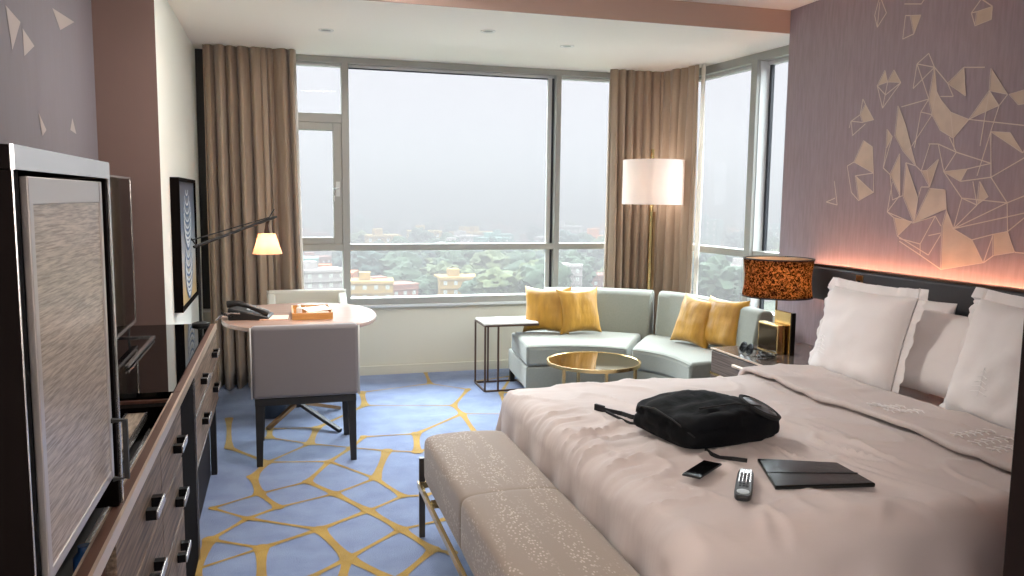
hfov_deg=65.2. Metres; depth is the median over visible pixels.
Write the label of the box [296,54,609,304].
window
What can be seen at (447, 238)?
house
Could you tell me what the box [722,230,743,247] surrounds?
tree
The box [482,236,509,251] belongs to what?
tree
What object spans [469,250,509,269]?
tree
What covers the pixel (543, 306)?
cushion
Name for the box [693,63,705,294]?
sheer curtain
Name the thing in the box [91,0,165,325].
wall column
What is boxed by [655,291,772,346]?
cushion
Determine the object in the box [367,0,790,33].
ceiling beam
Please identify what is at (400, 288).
house
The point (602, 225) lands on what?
house
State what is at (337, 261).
tree
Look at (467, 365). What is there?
baseboard
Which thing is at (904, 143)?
wall
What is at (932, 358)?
pillow
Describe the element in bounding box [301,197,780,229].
city
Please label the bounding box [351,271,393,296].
house
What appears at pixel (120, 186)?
television
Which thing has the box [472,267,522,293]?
tree
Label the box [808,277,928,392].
pillow
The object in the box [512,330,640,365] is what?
seat cushion
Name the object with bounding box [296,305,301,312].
bottle
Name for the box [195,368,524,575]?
floor
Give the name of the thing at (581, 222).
house
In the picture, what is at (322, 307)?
leaflet
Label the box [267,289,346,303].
desk chair
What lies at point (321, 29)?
ceiling spotlight
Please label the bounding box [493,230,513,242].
house
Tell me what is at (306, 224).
house
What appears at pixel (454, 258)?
tree
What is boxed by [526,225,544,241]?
tree
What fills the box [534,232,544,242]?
house
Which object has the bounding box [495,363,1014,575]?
duvet
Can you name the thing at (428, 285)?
tree
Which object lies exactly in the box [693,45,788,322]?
window
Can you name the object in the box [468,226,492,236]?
house
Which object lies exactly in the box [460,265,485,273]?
tree
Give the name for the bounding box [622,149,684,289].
floor lamp
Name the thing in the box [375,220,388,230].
house
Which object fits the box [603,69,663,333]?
curtain
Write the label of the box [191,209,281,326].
desk lamp
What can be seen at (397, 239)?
tree
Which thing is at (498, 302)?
trim
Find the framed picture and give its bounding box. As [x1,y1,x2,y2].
[170,177,197,312]
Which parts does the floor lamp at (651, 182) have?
lamp shade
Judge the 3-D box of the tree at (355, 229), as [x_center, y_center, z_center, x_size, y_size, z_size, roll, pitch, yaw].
[-123.913,-42.696,635.822,12.266,11.633,13.012,5,8,33]
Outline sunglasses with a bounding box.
[739,341,762,354]
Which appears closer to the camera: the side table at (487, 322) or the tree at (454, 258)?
the side table at (487, 322)
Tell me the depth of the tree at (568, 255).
293.67 m
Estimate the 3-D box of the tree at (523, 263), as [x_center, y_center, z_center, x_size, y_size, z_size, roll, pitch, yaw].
[2.753,-1.698,270.796,13.029,14.237,12.453,-2,7,-20]
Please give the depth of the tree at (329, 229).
632.80 m
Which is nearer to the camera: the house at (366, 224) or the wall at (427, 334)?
the wall at (427, 334)
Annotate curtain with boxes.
[202,44,303,389]
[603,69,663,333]
[655,65,698,326]
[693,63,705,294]
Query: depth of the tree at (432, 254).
344.89 m
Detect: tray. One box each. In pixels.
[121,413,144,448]
[291,304,332,319]
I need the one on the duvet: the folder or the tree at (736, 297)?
the folder
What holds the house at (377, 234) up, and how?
on the ground
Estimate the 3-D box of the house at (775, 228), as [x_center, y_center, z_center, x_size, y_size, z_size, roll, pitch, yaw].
[179.472,-36.892,564.077,18.269,22.837,14.844,3,7,18]
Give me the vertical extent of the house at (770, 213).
21.814 m
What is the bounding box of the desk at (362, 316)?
[221,303,375,431]
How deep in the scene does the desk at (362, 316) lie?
5.13 m
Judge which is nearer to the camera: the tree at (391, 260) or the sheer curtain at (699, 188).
the sheer curtain at (699, 188)
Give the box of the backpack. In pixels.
[594,390,780,462]
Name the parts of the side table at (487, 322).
leg, leg, leg, leg, frame, frame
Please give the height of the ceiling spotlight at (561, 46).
0.006 m
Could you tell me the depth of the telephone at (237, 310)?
4.83 m
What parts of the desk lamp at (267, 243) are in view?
arm, lamp shade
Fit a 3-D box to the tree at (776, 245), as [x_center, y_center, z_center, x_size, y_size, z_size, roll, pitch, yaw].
[141.194,-17.585,410.900,17.390,17.762,18.195,-3,7,-27]
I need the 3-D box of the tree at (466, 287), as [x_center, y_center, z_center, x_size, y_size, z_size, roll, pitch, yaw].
[-11.523,1.626,256.608,11.451,10.453,10.704,3,7,18]
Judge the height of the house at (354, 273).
12.000 m
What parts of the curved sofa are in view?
leg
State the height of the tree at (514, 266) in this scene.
14.290 m
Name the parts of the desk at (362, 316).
leg, leg, leg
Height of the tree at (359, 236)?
16.439 m
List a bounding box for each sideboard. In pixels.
[37,377,200,575]
[117,323,220,552]
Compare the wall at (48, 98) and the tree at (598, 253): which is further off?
the tree at (598, 253)
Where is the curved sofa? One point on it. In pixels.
(626, 316)
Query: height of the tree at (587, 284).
9.686 m
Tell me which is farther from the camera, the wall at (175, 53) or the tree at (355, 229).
the tree at (355, 229)
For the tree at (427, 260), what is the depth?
310.82 m
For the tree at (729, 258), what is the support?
on the ground
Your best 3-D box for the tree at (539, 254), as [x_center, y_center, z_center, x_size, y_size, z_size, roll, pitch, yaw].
[9.797,-8.529,328.756,16.619,15.074,17.471,1,6,-1]
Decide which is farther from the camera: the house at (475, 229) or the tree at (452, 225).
the tree at (452, 225)
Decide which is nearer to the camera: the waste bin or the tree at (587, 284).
the waste bin
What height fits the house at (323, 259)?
8.032 m
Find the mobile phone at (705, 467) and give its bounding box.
[682,460,721,478]
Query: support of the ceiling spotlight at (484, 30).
attached to the ceiling at (362, 28)
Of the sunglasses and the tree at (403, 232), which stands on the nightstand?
the sunglasses
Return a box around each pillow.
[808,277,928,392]
[899,310,968,397]
[920,301,956,394]
[939,287,1023,430]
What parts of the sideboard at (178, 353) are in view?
glass, rail, drawer, drawer, handle post, handle post, handle, drawer, drawer, leg, handle post, handle post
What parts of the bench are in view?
leg, frame rail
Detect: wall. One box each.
[0,0,97,159]
[154,0,202,324]
[195,49,541,365]
[777,0,1023,345]
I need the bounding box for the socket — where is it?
[264,221,269,232]
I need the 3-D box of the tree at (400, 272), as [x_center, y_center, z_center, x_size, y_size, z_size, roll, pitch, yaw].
[-37.648,-1.522,274.297,15.166,12.192,14.177,-1,7,-13]
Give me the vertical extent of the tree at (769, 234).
18.446 m
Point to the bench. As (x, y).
(505, 516)
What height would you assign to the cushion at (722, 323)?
0.364 m
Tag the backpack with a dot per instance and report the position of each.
(689, 419)
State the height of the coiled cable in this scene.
0.046 m
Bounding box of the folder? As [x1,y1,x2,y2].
[757,459,874,489]
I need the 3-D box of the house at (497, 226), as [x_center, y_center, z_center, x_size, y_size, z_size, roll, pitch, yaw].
[-10.608,-57.627,780.063,23.892,11.712,13.703,5,8,34]
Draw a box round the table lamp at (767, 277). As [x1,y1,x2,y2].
[741,255,815,355]
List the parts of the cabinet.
panel, panel, door frame, panel, door, handle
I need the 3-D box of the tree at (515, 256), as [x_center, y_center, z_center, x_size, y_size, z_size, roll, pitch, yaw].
[3.106,-6.231,304.655,16.553,15.727,17.708,2,7,16]
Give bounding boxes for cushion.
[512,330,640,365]
[523,286,571,333]
[544,287,653,339]
[556,287,601,334]
[632,334,712,378]
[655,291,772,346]
[670,293,710,348]
[705,295,749,345]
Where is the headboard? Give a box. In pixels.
[812,263,1023,316]
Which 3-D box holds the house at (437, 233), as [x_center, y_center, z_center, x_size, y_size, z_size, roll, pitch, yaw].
[-56.380,-31.410,513.108,21.576,17.980,17.530,-1,7,-12]
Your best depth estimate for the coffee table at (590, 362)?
5.27 m
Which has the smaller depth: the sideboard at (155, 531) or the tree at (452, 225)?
the sideboard at (155, 531)
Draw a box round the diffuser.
[746,257,811,259]
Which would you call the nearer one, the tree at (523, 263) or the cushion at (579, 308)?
the cushion at (579, 308)
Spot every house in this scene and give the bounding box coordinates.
[302,220,310,228]
[302,229,329,236]
[303,251,331,255]
[303,256,318,261]
[303,261,342,288]
[304,252,331,263]
[318,264,358,277]
[350,215,373,233]
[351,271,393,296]
[364,228,401,242]
[370,276,419,295]
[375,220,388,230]
[394,221,411,234]
[406,225,441,239]
[434,268,475,294]
[436,237,472,242]
[448,226,472,234]
[454,231,482,241]
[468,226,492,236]
[473,232,509,242]
[487,223,514,234]
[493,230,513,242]
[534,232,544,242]
[559,221,583,233]
[562,262,582,286]
[576,218,588,228]
[583,228,604,234]
[587,228,602,238]
[591,223,604,230]
[591,272,603,287]
[693,214,723,245]
[731,258,772,301]
[767,224,780,236]
[768,210,780,216]
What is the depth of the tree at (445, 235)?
425.36 m
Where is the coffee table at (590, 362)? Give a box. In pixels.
[547,351,640,383]
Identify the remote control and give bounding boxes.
[734,468,753,501]
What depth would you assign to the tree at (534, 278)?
247.26 m
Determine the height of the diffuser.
0.001 m
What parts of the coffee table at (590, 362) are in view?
leg, leg, leg, leg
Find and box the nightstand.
[710,343,813,377]
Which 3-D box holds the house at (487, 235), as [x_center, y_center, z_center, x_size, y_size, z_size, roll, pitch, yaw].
[-10.206,-18.738,402.268,14.798,18.498,12.024,-4,8,-36]
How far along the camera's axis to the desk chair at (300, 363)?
4.44 m
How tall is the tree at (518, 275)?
16.460 m
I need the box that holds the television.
[82,175,154,338]
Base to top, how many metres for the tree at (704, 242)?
13.980 m
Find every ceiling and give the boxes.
[167,0,789,72]
[678,0,817,9]
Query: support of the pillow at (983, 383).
on the bed
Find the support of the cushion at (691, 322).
on the curved sofa
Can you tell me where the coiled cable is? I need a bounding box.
[756,350,776,358]
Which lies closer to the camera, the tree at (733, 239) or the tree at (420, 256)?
the tree at (420, 256)
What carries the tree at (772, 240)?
on the ground
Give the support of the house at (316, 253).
on the ground
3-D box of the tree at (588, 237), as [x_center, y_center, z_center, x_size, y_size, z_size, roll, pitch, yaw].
[38.009,-20.339,422.193,15.994,18.404,16.968,6,8,38]
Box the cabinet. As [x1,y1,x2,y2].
[0,144,129,575]
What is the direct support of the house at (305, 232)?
on the ground
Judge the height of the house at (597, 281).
10.000 m
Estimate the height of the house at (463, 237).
16.903 m
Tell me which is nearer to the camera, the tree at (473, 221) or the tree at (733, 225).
the tree at (733, 225)
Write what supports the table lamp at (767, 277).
on the nightstand
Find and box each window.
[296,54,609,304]
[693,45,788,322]
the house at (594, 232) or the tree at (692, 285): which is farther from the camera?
the house at (594, 232)
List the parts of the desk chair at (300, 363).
leg, leg, backrest, seat frame, leg, leg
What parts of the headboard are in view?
rail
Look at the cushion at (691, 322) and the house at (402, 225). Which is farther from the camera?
the house at (402, 225)
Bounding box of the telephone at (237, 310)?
[215,300,273,320]
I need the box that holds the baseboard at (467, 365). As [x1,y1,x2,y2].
[360,360,508,375]
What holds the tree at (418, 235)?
on the ground
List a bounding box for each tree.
[323,225,333,236]
[331,251,336,257]
[331,251,356,267]
[350,227,361,233]
[350,230,366,243]
[350,251,384,277]
[375,236,413,256]
[377,251,423,275]
[382,265,421,281]
[383,225,394,232]
[397,250,429,258]
[398,251,425,267]
[400,228,407,237]
[408,227,435,242]
[412,275,437,294]
[419,261,457,276]
[420,250,437,257]
[424,221,438,229]
[424,258,433,264]
[428,232,460,242]
[432,250,469,268]
[435,240,474,262]
[442,220,461,233]
[457,277,477,293]
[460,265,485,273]
[467,217,482,230]
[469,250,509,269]
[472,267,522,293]
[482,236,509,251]
[502,261,522,274]
[504,262,527,292]
[505,250,529,255]
[507,251,536,263]
[515,259,537,292]
[520,256,571,289]
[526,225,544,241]
[529,249,544,258]
[559,229,579,250]
[559,249,596,278]
[560,261,583,284]
[568,258,592,286]
[569,239,587,253]
[578,232,596,241]
[581,252,597,270]
[582,279,592,286]
[587,238,604,261]
[592,235,604,241]
[596,259,603,270]
[691,278,693,293]
[692,252,716,271]
[693,240,709,244]
[698,254,742,299]
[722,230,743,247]
[724,222,741,229]
[725,255,742,263]
[726,284,741,301]
[767,231,773,237]
[767,237,779,250]
[770,243,779,250]
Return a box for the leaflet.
[302,305,332,311]
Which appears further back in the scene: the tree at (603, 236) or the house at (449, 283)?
the tree at (603, 236)
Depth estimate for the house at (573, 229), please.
542.45 m
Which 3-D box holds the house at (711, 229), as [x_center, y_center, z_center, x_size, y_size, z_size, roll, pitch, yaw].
[146.323,-42.460,599.903,20.148,25.185,16.370,4,7,31]
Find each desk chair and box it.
[249,323,359,467]
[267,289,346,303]
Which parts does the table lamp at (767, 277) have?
inset panel, shade trim, lamp shade, shade trim, panel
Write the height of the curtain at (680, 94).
2.596 m
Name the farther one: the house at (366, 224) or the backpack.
the house at (366, 224)
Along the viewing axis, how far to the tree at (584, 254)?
370.37 m
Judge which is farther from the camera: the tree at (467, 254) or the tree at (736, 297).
the tree at (467, 254)
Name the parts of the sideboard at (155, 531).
rail, drawer, drawer, handle post, handle post, post, handle post, handle, handle, drawer, drawer, drawer, handle post, handle post, handle post, handle post, handle post, handle, handle post, handle, handle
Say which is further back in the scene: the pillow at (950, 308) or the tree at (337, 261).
the tree at (337, 261)
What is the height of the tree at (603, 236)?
17.549 m
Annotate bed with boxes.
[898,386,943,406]
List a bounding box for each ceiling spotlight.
[318,28,333,31]
[480,29,495,32]
[560,45,573,47]
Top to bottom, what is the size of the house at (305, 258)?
18.000 m
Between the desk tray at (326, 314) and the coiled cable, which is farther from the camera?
the desk tray at (326, 314)
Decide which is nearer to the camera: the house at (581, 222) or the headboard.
the headboard
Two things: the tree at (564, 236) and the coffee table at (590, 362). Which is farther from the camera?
the tree at (564, 236)
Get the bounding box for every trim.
[203,301,525,311]
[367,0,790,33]
[1003,324,1023,575]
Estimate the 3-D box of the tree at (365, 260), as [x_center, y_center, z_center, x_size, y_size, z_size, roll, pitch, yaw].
[-52.380,-6.350,293.066,15.568,17.296,16.366,-3,8,-32]
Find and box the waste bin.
[254,399,285,418]
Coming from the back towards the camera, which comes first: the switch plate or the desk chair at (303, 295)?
the desk chair at (303, 295)
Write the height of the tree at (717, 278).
18.590 m
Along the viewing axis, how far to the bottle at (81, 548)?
1.71 m
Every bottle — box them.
[73,543,88,572]
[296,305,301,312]
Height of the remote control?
0.022 m
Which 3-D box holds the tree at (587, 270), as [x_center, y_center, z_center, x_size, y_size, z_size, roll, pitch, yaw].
[22.563,-3.631,289.523,13.491,14.357,14.312,0,6,-3]
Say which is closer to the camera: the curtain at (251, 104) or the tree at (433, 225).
the curtain at (251, 104)
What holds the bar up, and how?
on the sideboard at (178, 353)
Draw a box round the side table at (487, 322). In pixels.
[474,316,538,391]
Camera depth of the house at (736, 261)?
285.78 m
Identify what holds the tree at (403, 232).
on the ground
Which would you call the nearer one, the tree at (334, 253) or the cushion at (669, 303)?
the cushion at (669, 303)
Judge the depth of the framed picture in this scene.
4.85 m
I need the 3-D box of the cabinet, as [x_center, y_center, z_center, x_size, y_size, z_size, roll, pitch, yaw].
[-1.035,0.212,1.415,0.558,0.896,0.660,-1,7,-16]
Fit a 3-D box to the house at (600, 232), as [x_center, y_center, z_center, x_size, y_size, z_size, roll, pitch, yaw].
[60.567,-35.898,580.485,16.862,14.536,11.338,-1,7,-13]
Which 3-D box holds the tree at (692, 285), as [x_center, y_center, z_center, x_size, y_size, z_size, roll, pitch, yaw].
[54.841,0.576,266.288,14.641,11.881,13.801,0,6,-7]
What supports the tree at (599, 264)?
on the ground
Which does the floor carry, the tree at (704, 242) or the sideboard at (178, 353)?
the sideboard at (178, 353)
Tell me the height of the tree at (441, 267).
12.827 m
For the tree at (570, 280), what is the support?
on the ground
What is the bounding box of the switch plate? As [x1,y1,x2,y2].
[856,275,862,282]
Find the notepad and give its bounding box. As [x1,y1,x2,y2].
[260,315,288,319]
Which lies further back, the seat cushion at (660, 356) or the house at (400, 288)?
the house at (400, 288)
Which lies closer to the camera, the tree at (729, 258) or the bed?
the bed
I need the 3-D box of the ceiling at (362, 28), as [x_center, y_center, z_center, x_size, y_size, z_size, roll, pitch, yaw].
[-0.289,-1.903,5.822,4.750,0.250,2.141,-1,7,-16]
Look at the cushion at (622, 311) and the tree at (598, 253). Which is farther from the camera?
the tree at (598, 253)
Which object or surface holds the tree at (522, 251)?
on the ground
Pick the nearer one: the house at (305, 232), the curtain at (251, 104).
the curtain at (251, 104)
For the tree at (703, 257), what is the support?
on the ground
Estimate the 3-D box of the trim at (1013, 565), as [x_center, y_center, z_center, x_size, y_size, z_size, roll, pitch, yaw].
[0.826,-0.002,1.212,0.060,2.753,0.055,-1,7,-16]
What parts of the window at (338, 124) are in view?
sash, handle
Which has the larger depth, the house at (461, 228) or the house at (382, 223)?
the house at (382, 223)
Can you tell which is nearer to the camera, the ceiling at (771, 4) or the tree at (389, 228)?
the ceiling at (771, 4)
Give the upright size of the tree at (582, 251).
16.730 m
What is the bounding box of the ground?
[301,201,780,311]
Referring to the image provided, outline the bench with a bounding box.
[417,430,639,575]
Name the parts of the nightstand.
drawer, handle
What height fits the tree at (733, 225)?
16.346 m
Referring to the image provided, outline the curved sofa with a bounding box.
[508,287,772,388]
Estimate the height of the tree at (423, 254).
14.883 m
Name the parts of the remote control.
plate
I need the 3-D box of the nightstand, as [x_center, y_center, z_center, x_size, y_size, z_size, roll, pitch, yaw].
[1.672,0.694,4.842,0.704,0.580,0.720,-1,7,-16]
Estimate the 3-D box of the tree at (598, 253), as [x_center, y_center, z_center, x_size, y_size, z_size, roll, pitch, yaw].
[41.970,-14.540,373.092,15.816,17.891,16.779,4,7,24]
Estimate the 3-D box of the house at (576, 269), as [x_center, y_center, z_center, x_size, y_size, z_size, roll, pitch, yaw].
[16.439,-3.628,285.727,17.400,15.000,11.700,1,6,3]
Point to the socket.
(266, 230)
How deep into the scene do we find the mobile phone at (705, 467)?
2.56 m
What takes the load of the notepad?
on the desk at (362, 316)
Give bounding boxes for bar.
[125,336,154,367]
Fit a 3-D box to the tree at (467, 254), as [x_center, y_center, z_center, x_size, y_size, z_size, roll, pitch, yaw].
[-22.855,-9.701,318.757,17.515,18.911,18.581,3,7,16]
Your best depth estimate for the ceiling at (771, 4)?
5.13 m

